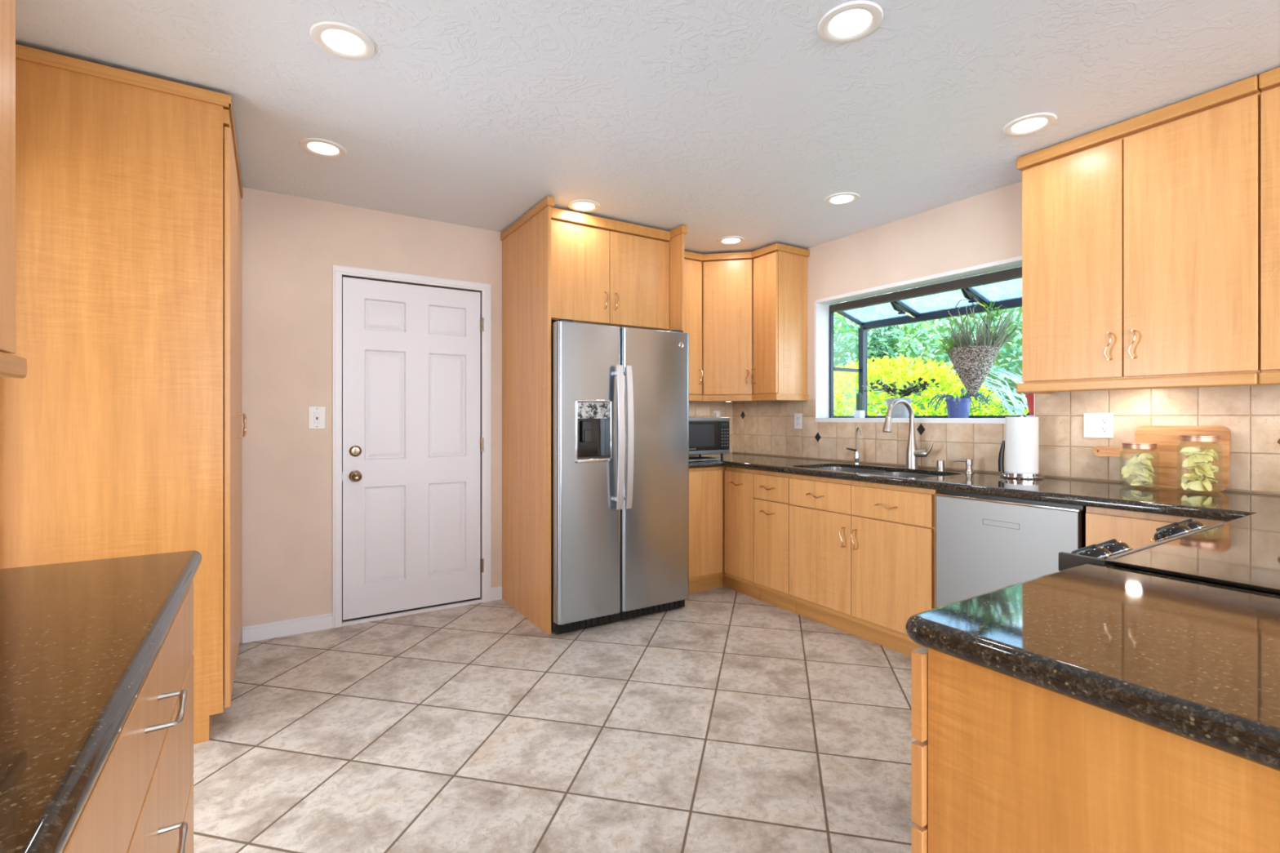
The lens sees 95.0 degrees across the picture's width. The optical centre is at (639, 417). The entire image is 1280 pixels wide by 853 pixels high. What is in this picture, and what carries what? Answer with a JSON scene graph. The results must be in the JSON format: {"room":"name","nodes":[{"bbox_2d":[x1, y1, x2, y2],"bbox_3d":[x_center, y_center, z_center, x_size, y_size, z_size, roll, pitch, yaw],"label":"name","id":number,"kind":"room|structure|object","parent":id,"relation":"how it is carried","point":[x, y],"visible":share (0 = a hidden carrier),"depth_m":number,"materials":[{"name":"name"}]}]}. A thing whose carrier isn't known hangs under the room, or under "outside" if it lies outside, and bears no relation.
{"room":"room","nodes":[
{"label":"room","id":0,"kind":"room"},
{"bbox_2d":[239,186,724,643],"bbox_3d":[-0.985,-0.013,3.994,4.410,2.465,0.150,0,0,-32],"label":"wall","id":1,"kind":"structure","parent":0,"point":[291,245],"depth_m":3.33,"materials":[{"name":"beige paint"}]},
{"bbox_2d":[242,613,332,643],"bbox_3d":[-1.965,1.177,3.281,0.432,0.086,0.013,0,0,-32],"label":"baseboard","id":2,"kind":"structure","parent":1,"relation":"attached to","point":[324,621],"depth_m":3.27,"materials":[{"name":"white paint"}]},
{"bbox_2d":[308,406,324,429],"bbox_3d":[-1.848,0.003,3.353,0.084,0.128,0.016,0,0,-32],"label":"light switch","id":3,"kind":"object","parent":1,"relation":"attached to","point":[316,414],"visible":1,"depth_m":3.35,"materials":[{"name":"white plastic"}]},
{"bbox_2d":[332,265,491,627],"bbox_3d":[-1.409,0.169,3.680,0.934,2.102,0.110,0,0,-32],"label":"trim","id":4,"kind":"structure","parent":1,"relation":"attached to","point":[338,271],"depth_m":3.55,"materials":[{"name":"white paint"}]},
{"bbox_2d":[342,276,483,622],"bbox_3d":[-1.386,0.189,3.640,0.834,2.026,0.110,0,0,-32],"label":"door","id":5,"kind":"structure","parent":1,"relation":"in","point":[411,353],"depth_m":3.63,"materials":[{"name":"white paint"}]},
{"bbox_2d":[491,586,502,600],"bbox_3d":[-0.960,1.177,3.914,0.076,0.086,0.013,0,0,-32],"label":"baseboard","id":6,"kind":"structure","parent":1,"relation":"attached to","point":[496,592],"depth_m":3.91,"materials":[{"name":"white paint"}]},
{"bbox_2d":[684,250,702,401],"bbox_3d":[0.181,-0.675,4.423,0.494,1.110,0.364,0,0,-32],"label":"upper cabinet","id":7,"kind":"object","parent":1,"relation":"attached to","point":[692,265],"visible":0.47,"depth_m":4.39,"materials":[{"name":"brown wood"}]},
{"bbox_2d":[688,401,732,453],"bbox_3d":[0.336,0.086,4.732,1.088,0.437,0.010,0,0,-32],"label":"tile backsplash","id":8,"kind":"structure","parent":1,"relation":"attached to","point":[696,409],"depth_m":4.89,"materials":[{"name":"tile"}]},
{"bbox_2d":[713,410,719,417],"bbox_3d":[0.653,0.005,4.902,0.070,0.115,0.040,0,0,-32],"label":"power outlet","id":9,"kind":"object","parent":8,"relation":"attached to","point":[716,414],"visible":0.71,"depth_m":4.88,"materials":[{"name":"white plastic"}]},
{"bbox_2d":[192,586,916,852],"bbox_3d":[0.115,1.260,2.247,4.410,0.080,4.280,0,0,-32],"label":"floor","id":10,"kind":"structure","parent":0,"point":[727,720],"depth_m":2.23,"materials":[{"name":"tile"}]},
{"bbox_2d":[0,44,246,744],"bbox_3d":[-2.107,-0.004,2.543,0.662,2.448,1.106,0,0,-32],"label":"pantry cabinet","id":11,"kind":"object","parent":10,"relation":"on","point":[121,436],"visible":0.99,"depth_m":2.09,"materials":[{"name":"brown wood"}]},
{"bbox_2d":[62,581,193,852],"bbox_3d":[-0.970,0.784,0.725,0.648,0.872,1.116,0,0,-32],"label":"base cabinet","id":12,"kind":"object","parent":10,"relation":"on","point":[140,800],"visible":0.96,"depth_m":0.88,"materials":[{"name":"brown wood"}]},
{"bbox_2d":[0,550,202,852],"bbox_3d":[-0.684,0.325,0.249,0.624,0.040,2.250,0,0,-32],"label":"countertop","id":13,"kind":"structure","parent":12,"relation":"on","point":[80,642],"depth_m":0.71,"materials":[{"name":"brown stone"}]},
{"bbox_2d":[551,318,688,634],"bbox_3d":[-0.265,0.336,3.774,0.906,1.768,0.892,0,0,-32],"label":"refrigerator","id":14,"kind":"object","parent":10,"relation":"on","point":[620,396],"visible":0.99,"depth_m":3.40,"materials":[{"name":"grey metal"}]},
{"bbox_2d":[688,466,726,593],"bbox_3d":[0.505,0.783,4.454,1.074,0.873,0.638,0,0,-32],"label":"base cabinet","id":15,"kind":"object","parent":10,"relation":"on","point":[706,485],"visible":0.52,"depth_m":4.06,"materials":[{"name":"brown wood"}]},
{"bbox_2d":[688,453,1279,530],"bbox_3d":[1.379,0.325,3.067,1.078,0.040,3.920,0,0,-32],"label":"countertop","id":16,"kind":"structure","parent":15,"relation":"on","point":[1237,508],"depth_m":2.47,"materials":[{"name":"brown stone"}]},
{"bbox_2d":[688,457,719,462],"bbox_3d":[0.369,0.296,4.096,0.390,0.016,0.202,0,0,-32],"label":"tray","id":17,"kind":"object","parent":16,"relation":"on","point":[691,459],"visible":0.56,"depth_m":4.06,"materials":[{"name":"silver metal"}]},
{"bbox_2d":[688,417,729,457],"bbox_3d":[0.402,0.153,4.479,0.430,0.304,0.369,0,0,-32],"label":"microwave","id":18,"kind":"object","parent":16,"relation":"on","point":[707,435],"visible":0.7,"depth_m":4.33,"materials":[{"name":"silver metal"}]},
{"bbox_2d":[846,426,862,463],"bbox_3d":[1.422,0.184,3.849,0.050,0.242,0.140,0,0,-22],"label":"tap","id":19,"kind":"object","parent":16,"relation":"on","point":[856,454],"visible":1,"depth_m":3.84,"materials":[{"name":"silver metal"}]},
{"bbox_2d":[853,450,860,463],"bbox_3d":[1.426,0.263,3.853,0.040,0.084,0.040,0,0,-32],"label":"tap","id":20,"kind":"object","parent":19,"relation":"on","point":[856,454],"depth_m":3.84,"materials":[{"name":"silver metal"}]},
{"bbox_2d":[808,466,941,478],"bbox_3d":[1.340,0.434,3.405,0.437,0.219,0.858,0,0,-32],"label":"sink","id":21,"kind":"object","parent":16,"relation":"in","point":[835,468],"visible":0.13,"depth_m":3.48,"materials":[{"name":"metal"}]},
{"bbox_2d":[882,398,933,468],"bbox_3d":[1.556,0.098,3.465,0.288,0.415,0.152,0,0,-1],"label":"kitchen faucet","id":22,"kind":"object","parent":16,"relation":"on","point":[913,453],"visible":1,"depth_m":3.48,"materials":[{"name":"silver metal"}]},
{"bbox_2d":[905,426,918,468],"bbox_3d":[1.627,0.180,3.506,0.072,0.250,0.072,0,0,-32],"label":"faucet","id":23,"kind":"object","parent":22,"relation":"on","point":[912,451],"depth_m":3.49,"materials":[{"name":"silver metal"}]},
{"bbox_2d":[935,460,946,471],"bbox_3d":[1.724,0.276,3.361,0.054,0.058,0.054,0,0,-32],"label":"air gap","id":24,"kind":"object","parent":16,"relation":"on","point":[940,464],"visible":1,"depth_m":3.34,"materials":[{"name":"silver metal"}]},
{"bbox_2d":[952,458,974,473],"bbox_3d":[1.779,0.267,3.213,0.104,0.077,0.052,0,0,-2],"label":"soap dispenser","id":25,"kind":"object","parent":16,"relation":"on","point":[969,462],"visible":1,"depth_m":3.20,"materials":[{"name":"silver metal"}]},
{"bbox_2d":[998,416,1044,479],"bbox_3d":[1.923,0.149,2.960,0.188,0.311,0.198,0,0,-32],"label":"paper towel holder","id":26,"kind":"object","parent":16,"relation":"on","point":[1037,476],"visible":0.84,"depth_m":2.92,"materials":[{"name":"silver metal"}]},
{"bbox_2d":[1004,417,1038,473],"bbox_3d":[1.926,0.137,2.956,0.141,0.277,0.141,0,0,-32],"label":"paper towel roll","id":27,"kind":"object","parent":26,"relation":"on","point":[1021,433],"visible":1,"depth_m":2.90,"materials":[{"name":"paper"}]},
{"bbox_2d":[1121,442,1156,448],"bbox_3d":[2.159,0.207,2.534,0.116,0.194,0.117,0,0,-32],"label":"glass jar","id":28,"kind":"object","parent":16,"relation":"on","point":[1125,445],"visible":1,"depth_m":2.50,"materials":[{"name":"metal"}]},
{"bbox_2d":[1122,474,1136,479],"bbox_3d":[2.123,0.270,2.537,0.050,0.047,0.032,0,0,-9],"label":"fruit slice","id":29,"kind":"object","parent":28,"relation":"in","point":[1124,476],"visible":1,"depth_m":2.53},
{"bbox_2d":[1121,465,1139,474],"bbox_3d":[2.126,0.229,2.536,0.030,0.043,0.060,0,0,-41],"label":"fruit slice","id":30,"kind":"object","parent":28,"relation":"in","point":[1124,469],"visible":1,"depth_m":2.54,"materials":[{"name":"food"}]},
{"bbox_2d":[1123,471,1141,479],"bbox_3d":[2.130,0.249,2.533,0.032,0.038,0.064,0,0,-32],"label":"fruit slice","id":31,"kind":"object","parent":28,"relation":"in","point":[1127,472],"visible":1,"depth_m":2.52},
{"bbox_2d":[1128,457,1140,464],"bbox_3d":[2.139,0.190,2.519,0.058,0.036,0.032,0,0,22],"label":"fruit slice","id":32,"kind":"object","parent":28,"relation":"in","point":[1134,460],"visible":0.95,"depth_m":2.53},
{"bbox_2d":[1133,467,1148,477],"bbox_3d":[2.143,0.239,2.517,0.034,0.040,0.061,0,0,-32],"label":"fruit slice","id":33,"kind":"object","parent":28,"relation":"in","point":[1139,472],"visible":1,"depth_m":2.51,"materials":[{"name":"food"}]},
{"bbox_2d":[1133,464,1150,471],"bbox_3d":[2.146,0.218,2.507,0.042,0.032,0.061,0,0,-32],"label":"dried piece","id":34,"kind":"object","parent":28,"relation":"in","point":[1143,465],"visible":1,"depth_m":2.50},
{"bbox_2d":[1136,458,1151,466],"bbox_3d":[2.149,0.195,2.512,0.034,0.032,0.068,0,0,-14],"label":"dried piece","id":35,"kind":"object","parent":34,"relation":"on","point":[1145,461],"visible":0.94,"depth_m":2.50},
{"bbox_2d":[1131,476,1152,484],"bbox_3d":[2.149,0.271,2.505,0.069,0.033,0.031,0,0,34],"label":"fruit slice","id":36,"kind":"object","parent":28,"relation":"in","point":[1143,478],"visible":1,"depth_m":2.51,"materials":[{"name":"food"}]},
{"bbox_2d":[1137,453,1154,461],"bbox_3d":[2.167,0.174,2.523,0.066,0.045,0.028,0,0,6],"label":"fruit slice","id":37,"kind":"object","parent":28,"relation":"in","point":[1144,455],"visible":0.91,"depth_m":2.51,"materials":[{"name":"food"}]},
{"bbox_2d":[1093,425,1231,491],"bbox_3d":[2.281,0.171,2.590,0.051,0.268,0.467,0,0,-32],"label":"cutting board","id":38,"kind":"object","parent":16,"relation":"on","point":[1167,461],"visible":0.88,"depth_m":2.53,"materials":[{"name":"brown wood"}]},
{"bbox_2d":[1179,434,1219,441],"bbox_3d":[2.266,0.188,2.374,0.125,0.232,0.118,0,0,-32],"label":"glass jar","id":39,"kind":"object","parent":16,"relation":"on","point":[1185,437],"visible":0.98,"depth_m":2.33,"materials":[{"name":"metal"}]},
{"bbox_2d":[1181,482,1191,489],"bbox_3d":[2.236,0.279,2.391,0.069,0.032,0.035,0,0,-32],"label":"fruit slice","id":40,"kind":"object","parent":39,"relation":"in","point":[1184,486],"visible":0.8,"depth_m":2.38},
{"bbox_2d":[1180,476,1195,482],"bbox_3d":[2.228,0.260,2.380,0.045,0.040,0.046,0,0,-32],"label":"fruit slice","id":41,"kind":"object","parent":39,"relation":"in","point":[1184,479],"visible":1,"depth_m":2.38,"materials":[{"name":"food"}]},
{"bbox_2d":[1179,447,1203,454],"bbox_3d":[2.232,0.136,2.372,0.028,0.031,0.069,0,0,-41],"label":"fruit slice","id":42,"kind":"object","parent":39,"relation":"in","point":[1187,450],"visible":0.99,"depth_m":2.37,"materials":[{"name":"food"}]},
{"bbox_2d":[1187,468,1199,476],"bbox_3d":[2.262,0.228,2.381,0.039,0.039,0.069,0,0,23],"label":"fruit slice","id":43,"kind":"object","parent":39,"relation":"in","point":[1190,470],"visible":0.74,"depth_m":2.39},
{"bbox_2d":[1186,480,1207,491],"bbox_3d":[2.242,0.275,2.355,0.065,0.039,0.028,0,0,27],"label":"fruit slice","id":44,"kind":"object","parent":39,"relation":"in","point":[1197,486],"visible":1,"depth_m":2.36,"materials":[{"name":"food"}]},
{"bbox_3d":[2.279,0.241,2.362,0.056,0.039,0.039,0,0,-32],"label":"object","id":45,"kind":"object","parent":44,"relation":"on","visible":0},
{"bbox_2d":[1189,471,1205,479],"bbox_3d":[2.255,0.236,2.364,0.032,0.036,0.058,0,0,-3],"label":"fruit slice","id":46,"kind":"object","parent":45,"relation":"on","point":[1192,475],"visible":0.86,"depth_m":2.38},
{"bbox_2d":[1186,454,1208,463],"bbox_3d":[2.251,0.168,2.359,0.030,0.038,0.067,0,0,-23],"label":"fruit slice","id":47,"kind":"object","parent":39,"relation":"in","point":[1193,456],"visible":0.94,"depth_m":2.35,"materials":[{"name":"food"}]},
{"bbox_2d":[1194,446,1207,453],"bbox_3d":[2.252,0.131,2.349,0.052,0.029,0.040,0,0,-32],"label":"fruit slice","id":48,"kind":"object","parent":39,"relation":"in","point":[1202,451],"visible":1,"depth_m":2.33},
{"bbox_2d":[1193,462,1209,471],"bbox_3d":[2.250,0.203,2.346,0.046,0.042,0.044,0,0,-32],"label":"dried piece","id":49,"kind":"object","parent":39,"relation":"in","point":[1206,468],"visible":1,"depth_m":2.34,"materials":[{"name":"food"}]},
{"bbox_2d":[1181,457,1199,466],"bbox_3d":[2.233,0.181,2.369,0.036,0.043,0.066,0,0,-43],"label":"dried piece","id":50,"kind":"object","parent":49,"relation":"on","point":[1187,463],"visible":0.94,"depth_m":2.37,"materials":[{"name":"food"}]},
{"bbox_2d":[1195,469,1211,476],"bbox_3d":[2.252,0.227,2.340,0.043,0.033,0.052,0,0,-32],"label":"fruit slice","id":51,"kind":"object","parent":39,"relation":"in","point":[1200,471],"visible":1,"depth_m":2.33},
{"bbox_2d":[1192,454,1214,462],"bbox_3d":[2.263,0.161,2.341,0.071,0.040,0.037,0,0,8],"label":"fruit slice","id":52,"kind":"object","parent":39,"relation":"in","point":[1208,458],"visible":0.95,"depth_m":2.35,"materials":[{"name":"food"}]},
{"bbox_2d":[1193,465,1215,474],"bbox_3d":[2.272,0.211,2.359,0.028,0.042,0.065,0,0,-37],"label":"fruit slice","id":53,"kind":"object","parent":39,"relation":"in","point":[1211,468],"visible":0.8,"depth_m":2.34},
{"bbox_2d":[1198,479,1212,491],"bbox_3d":[2.266,0.272,2.355,0.049,0.046,0.046,0,0,-32],"label":"fruit slice","id":54,"kind":"object","parent":39,"relation":"in","point":[1207,485],"visible":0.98,"depth_m":2.34,"materials":[{"name":"food"}]},
{"bbox_2d":[1203,470,1213,477],"bbox_3d":[2.261,0.222,2.343,0.024,0.035,0.047,0,0,1],"label":"fruit slice","id":55,"kind":"object","parent":39,"relation":"in","point":[1210,472],"visible":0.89,"depth_m":2.33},
{"bbox_2d":[1204,450,1213,457],"bbox_3d":[2.262,0.146,2.344,0.023,0.027,0.052,0,0,0],"label":"fruit slice","id":56,"kind":"object","parent":39,"relation":"in","point":[1207,452],"visible":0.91,"depth_m":2.33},
{"bbox_2d":[723,466,760,599],"bbox_3d":[0.900,0.783,4.198,0.678,0.873,0.390,0,0,-32],"label":"base cabinet","id":57,"kind":"object","parent":10,"relation":"on","point":[738,576],"visible":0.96,"depth_m":3.99,"materials":[{"name":"brown wood"}]},
{"bbox_2d":[753,470,795,613],"bbox_3d":[1.088,0.783,3.900,0.678,0.873,0.312,0,0,-32],"label":"base cabinet","id":58,"kind":"object","parent":10,"relation":"on","point":[771,504],"visible":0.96,"depth_m":3.73,"materials":[{"name":"brown wood"}]},
{"bbox_2d":[789,474,939,656],"bbox_3d":[1.419,0.783,3.373,0.678,0.873,0.928,0,0,-32],"label":"base cabinet","id":59,"kind":"object","parent":10,"relation":"on","point":[863,555],"visible":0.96,"depth_m":3.16,"materials":[{"name":"brown wood"}]},
{"bbox_2d":[934,490,1086,607],"bbox_3d":[1.818,0.786,2.710,0.596,0.868,0.592,0,0,-32],"label":"dishwasher","id":60,"kind":"object","parent":10,"relation":"on","point":[985,544],"visible":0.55,"depth_m":2.57,"materials":[{"name":"silver metal"}]},
{"bbox_2d":[911,646,1279,852],"bbox_3d":[0.852,0.783,0.820,0.636,0.873,0.681,0,0,-32],"label":"base cabinet","id":61,"kind":"object","parent":10,"relation":"on","point":[1001,763],"visible":0.62,"depth_m":0.75,"materials":[{"name":"brown wood"}]},
{"bbox_2d":[905,562,1279,771],"bbox_3d":[0.861,0.326,0.788,0.660,0.042,0.696,0,0,-32],"label":"countertop","id":62,"kind":"structure","parent":61,"relation":"on","point":[1193,660],"depth_m":0.80,"materials":[{"name":"brown stone"}]},
{"bbox_2d":[1085,506,1225,559],"bbox_3d":[2.119,0.783,2.261,0.678,0.873,0.464,0,0,-32],"label":"base cabinet","id":63,"kind":"object","parent":10,"relation":"on","point":[1136,530],"visible":0.06,"depth_m":2.19,"materials":[{"name":"brown wood"}]},
{"bbox_2d":[1058,518,1279,595],"bbox_3d":[1.439,0.751,1.209,0.788,0.939,0.712,0,0,-32],"label":"range","id":64,"kind":"object","parent":10,"relation":"on","point":[1239,557],"visible":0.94,"depth_m":1.27,"materials":[{"name":"black glass"}]},
{"bbox_2d":[1113,524,1279,595],"bbox_3d":[1.475,0.306,1.173,0.754,0.017,0.612,0,0,-32],"label":"cooktop","id":65,"kind":"object","parent":64,"relation":"in","point":[1247,554],"depth_m":1.26,"materials":[{"name":"glass"}]},
{"bbox_2d":[500,195,687,635],"bbox_3d":[-0.316,-0.007,3.857,0.972,2.455,0.793,0,0,-32],"label":"tall cabinet","id":66,"kind":"object","parent":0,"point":[557,264],"visible":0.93,"depth_m":3.60,"materials":[{"name":"brown wood"}]},
{"bbox_2d":[15,0,1279,253],"bbox_3d":[1.407,-1.305,0.195,4.410,0.120,9.130,0,0,-32],"label":"ceiling","id":67,"kind":"structure","parent":0,"point":[717,119],"depth_m":2.22,"materials":[{"name":"white"}]},
{"bbox_2d":[298,137,346,158],"bbox_3d":[-1.463,-1.241,2.707,0.194,0.008,0.194,0,0,-32],"label":"recessed light","id":68,"kind":"object","parent":67,"relation":"in","point":[316,146],"visible":1,"depth_m":2.70,"materials":[{"name":"white plastic"}]},
{"bbox_2d":[307,142,338,155],"bbox_3d":[-1.463,-1.242,2.707,0.124,0.006,0.124,0,0,-32],"label":"diffuser","id":69,"kind":"object","parent":68,"relation":"attached to","point":[314,148],"depth_m":2.71,"materials":[{"name":"plastic"}]},
{"bbox_2d":[310,21,375,60],"bbox_3d":[-0.982,-1.241,1.939,0.194,0.008,0.194,0,0,-32],"label":"recessed light","id":70,"kind":"object","parent":67,"relation":"in","point":[338,39],"visible":1,"depth_m":1.93,"materials":[{"name":"white plastic"}]},
{"bbox_2d":[322,29,364,53],"bbox_3d":[-0.982,-1.242,1.939,0.124,0.006,0.124,0,0,-32],"label":"diffuser","id":71,"kind":"object","parent":70,"relation":"attached to","point":[334,41],"depth_m":1.94,"materials":[{"name":"plastic"}]},
{"bbox_2d":[567,199,599,212],"bbox_3d":[-0.330,-1.241,3.444,0.194,0.008,0.194,0,0,-32],"label":"recessed light","id":72,"kind":"object","parent":67,"relation":"in","point":[579,205],"visible":1,"depth_m":3.43,"materials":[{"name":"white plastic"}]},
{"bbox_2d":[573,202,594,209],"bbox_3d":[-0.330,-1.242,3.444,0.124,0.006,0.124,0,0,-32],"label":"diffuser","id":73,"kind":"object","parent":72,"relation":"attached to","point":[576,206],"depth_m":3.44,"materials":[{"name":"plastic"}]},
{"bbox_2d":[717,235,745,244],"bbox_3d":[0.640,-1.241,4.120,0.194,0.008,0.194,0,0,-32],"label":"recessed light","id":74,"kind":"object","parent":67,"relation":"in","point":[729,240],"visible":1,"depth_m":4.11,"materials":[{"name":"white plastic"}]},
{"bbox_2d":[722,238,739,243],"bbox_3d":[0.640,-1.242,4.120,0.124,0.006,0.124,0,0,-32],"label":"diffuser","id":75,"kind":"object","parent":74,"relation":"attached to","point":[724,240],"depth_m":4.12,"materials":[{"name":"plastic"}]},
{"bbox_2d":[823,191,860,205],"bbox_3d":[1.149,-1.241,3.336,0.194,0.008,0.194,0,0,-32],"label":"recessed light","id":76,"kind":"object","parent":67,"relation":"in","point":[845,197],"visible":1,"depth_m":3.32,"materials":[{"name":"white plastic"}]},
{"bbox_2d":[830,195,853,203],"bbox_3d":[1.149,-1.242,3.336,0.124,0.006,0.124,0,0,-32],"label":"diffuser","id":77,"kind":"object","parent":76,"relation":"attached to","point":[837,198],"depth_m":3.34,"materials":[{"name":"plastic"}]},
{"bbox_2d":[817,0,883,43],"bbox_3d":[0.662,-1.241,1.847,0.194,0.008,0.194,0,0,-32],"label":"recessed light","id":78,"kind":"object","parent":67,"relation":"in","point":[850,21],"visible":1,"depth_m":1.84,"materials":[{"name":"white plastic"}]},
{"bbox_2d":[829,8,871,36],"bbox_3d":[0.662,-1.242,1.847,0.124,0.006,0.124,0,0,-32],"label":"diffuser","id":79,"kind":"object","parent":78,"relation":"attached to","point":[846,22],"depth_m":1.84,"materials":[{"name":"plastic"}]},
{"bbox_2d":[1002,112,1057,136],"bbox_3d":[1.654,-1.241,2.491,0.194,0.008,0.194,0,0,-32],"label":"recessed light","id":80,"kind":"object","parent":67,"relation":"in","point":[1029,124],"visible":1,"depth_m":2.48,"materials":[{"name":"white plastic"}]},
{"bbox_2d":[1012,117,1046,132],"bbox_3d":[1.654,-1.242,2.491,0.124,0.006,0.124,0,0,-32],"label":"diffuser","id":81,"kind":"object","parent":80,"relation":"attached to","point":[1029,124],"depth_m":2.49,"materials":[{"name":"plastic"}]},
{"bbox_2d":[736,181,1276,495],"bbox_3d":[3.201,-0.013,1.325,0.130,2.465,8.830,0,0,-32],"label":"wall","id":82,"kind":"structure","parent":0,"point":[984,228],"depth_m":3.58,"materials":[{"name":"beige paint"}]},
{"bbox_2d":[698,251,753,401],"bbox_3d":[0.698,-0.675,4.609,0.604,1.110,0.602,0,0,-32],"label":"upper cabinet","id":83,"kind":"object","parent":82,"relation":"attached to","point":[727,278],"visible":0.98,"depth_m":4.39,"materials":[{"name":"brown wood"}]},
{"bbox_2d":[751,242,809,401],"bbox_3d":[1.025,-0.675,4.324,0.354,1.110,0.275,0,0,-32],"label":"upper cabinet","id":84,"kind":"object","parent":82,"relation":"attached to","point":[780,371],"visible":1,"depth_m":4.24,"materials":[{"name":"brown wood"}]},
{"bbox_2d":[814,255,1035,423],"bbox_3d":[1.881,-0.408,3.781,0.537,0.887,1.469,0,0,-32],"label":"window","id":85,"kind":"structure","parent":82,"relation":"in","point":[824,312],"depth_m":3.97,"materials":[{"name":"white paint"}]},
{"bbox_2d":[853,392,864,417],"bbox_3d":[1.631,-0.090,4.354,0.056,0.190,0.056,0,0,-32],"label":"potted cactus","id":86,"kind":"object","parent":85,"relation":"on","point":[859,413],"visible":0.99,"depth_m":4.34,"materials":[{"name":"plant"}]},
{"bbox_2d":[853,410,864,417],"bbox_3d":[1.631,-0.022,4.354,0.056,0.055,0.056,0,0,-32],"label":"pot","id":87,"kind":"object","parent":86,"relation":"on","point":[857,414],"depth_m":4.33,"materials":[{"name":"ceramic"}]},
{"bbox_2d":[862,377,939,417],"bbox_3d":[1.770,-0.132,4.046,0.272,0.274,0.569,0,0,-32],"label":"potted plant","id":88,"kind":"object","parent":85,"relation":"on","point":[900,411],"visible":0.89,"depth_m":4.00,"materials":[{"name":"green plant"}]},
{"bbox_2d":[927,387,991,417],"bbox_3d":[2.010,-0.096,3.728,0.328,0.203,0.379,0,0,-32],"label":"potted plant","id":89,"kind":"object","parent":85,"relation":"on","point":[957,407],"visible":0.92,"depth_m":3.68,"materials":[{"name":"green plant"}]},
{"bbox_2d":[937,299,1022,395],"bbox_3d":[2.061,-0.435,3.562,0.413,0.605,0.458,0,0,-32],"label":"hanging basket","id":90,"kind":"object","parent":85,"relation":"hanging from","point":[973,363],"visible":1,"depth_m":3.54,"materials":[{"name":"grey wicker"}]},
{"bbox_2d":[1005,382,1034,417],"bbox_3d":[2.211,-0.098,3.311,0.194,0.206,0.246,0,0,-32],"label":"potted plant","id":91,"kind":"object","parent":85,"relation":"on","point":[1029,397],"visible":0.17,"depth_m":3.26,"materials":[{"name":"plant"}]},
{"bbox_2d":[732,384,1279,495],"bbox_3d":[2.019,0.086,3.175,0.129,0.437,4.420,0,0,-32],"label":"tile backsplash","id":92,"kind":"structure","parent":82,"relation":"attached to","point":[1251,413],"depth_m":2.92,"materials":[{"name":"tile"}]},
{"bbox_2d":[794,413,802,429],"bbox_3d":[1.182,0.029,4.381,0.009,0.117,0.074,0,0,-32],"label":"power outlet","id":93,"kind":"object","parent":92,"relation":"attached to","point":[797,416],"visible":1,"depth_m":4.37,"materials":[{"name":"white plastic"}]},
{"bbox_2d":[1083,413,1113,438],"bbox_3d":[2.182,0.039,2.792,0.010,0.118,0.118,0,0,-32],"label":"power outlet","id":94,"kind":"object","parent":92,"relation":"attached to","point":[1095,424],"visible":1,"depth_m":2.79,"materials":[{"name":"white plastic"}]},
{"bbox_2d":[1087,418,1094,432],"bbox_3d":[2.165,0.039,2.813,0.004,0.066,0.032,0,0,-32],"label":"rocker switch","id":95,"kind":"object","parent":94,"relation":"attached to","point":[1091,422],"depth_m":2.81,"materials":[{"name":"white paint"}]},
{"bbox_2d":[1100,418,1108,432],"bbox_3d":[2.195,0.039,2.768,0.002,0.066,0.032,0,0,-32],"label":"receptacle","id":96,"kind":"object","parent":94,"relation":"attached to","point":[1104,422],"depth_m":2.77,"materials":[{"name":"grey plastic"}]},
{"bbox_2d":[1016,75,1261,394],"bbox_3d":[2.147,-0.678,2.542,0.354,1.124,0.810,0,0,-32],"label":"upper cabinet","id":97,"kind":"object","parent":82,"relation":"attached to","point":[1141,233],"visible":0.98,"depth_m":2.39,"materials":[{"name":"brown wood"}]},
{"bbox_2d":[1258,66,1279,385],"bbox_3d":[2.577,-0.678,1.860,0.354,1.124,0.800,0,0,-32],"label":"upper cabinet","id":98,"kind":"object","parent":82,"relation":"attached to","point":[1268,81],"visible":1,"depth_m":2.10,"materials":[{"name":"brown wood"}]},
{"bbox_3d":[-0.395,-0.012,-0.940,0.150,2.465,8.830,0,0,-32],"label":"wall","id":99,"kind":"structure","parent":0,"visible":0},
{"bbox_2d":[0,0,26,378],"bbox_3d":[-1.001,-0.660,0.499,0.354,1.160,1.512,0,0,-32],"label":"upper cabinet","id":100,"kind":"object","parent":99,"relation":"attached to","point":[11,366],"visible":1,"depth_m":1.16,"materials":[{"name":"brown wood"}]},
{"label":"outside","id":101,"kind":"structure","parent":0,"visible":0},
{"bbox_3d":[5.061,1.420,10.278,12.480,0.200,20.000,0,0,-32],"label":"ground","id":102,"kind":"structure","parent":101,"visible":0},
{"bbox_2d":[829,294,897,381],"bbox_3d":[3.578,-0.928,12.492,4.493,4.496,4.224,0,0,-32],"label":"tree","id":103,"kind":"object","parent":102,"relation":"on","point":[846,331],"visible":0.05,"depth_m":10.90,"materials":[{"name":"green plant"}]},
{"bbox_2d":[833,354,1017,416],"bbox_3d":[3.563,0.212,8.574,3.121,2.216,4.021,0,0,-20],"label":"shrub","id":104,"kind":"object","parent":102,"relation":"on","point":[846,390],"visible":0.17,"depth_m":7.66,"materials":[{"name":"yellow plant"}]},
{"bbox_2d":[866,266,1027,415],"bbox_3d":[6.056,-0.932,10.845,3.872,4.503,4.079,0,0,-32],"label":"tree","id":105,"kind":"object","parent":102,"relation":"on","point":[920,339],"visible":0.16,"depth_m":9.77,"materials":[{"name":"green plant"}]},
{"bbox_2d":[954,356,1028,415],"bbox_3d":[5.363,0.304,6.700,3.191,1.997,3.411,0,0,32],"label":"clump","id":106,"kind":"object","parent":102,"relation":"on","point":[1017,408],"visible":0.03,"depth_m":7.10,"materials":[{"name":"green plant"}]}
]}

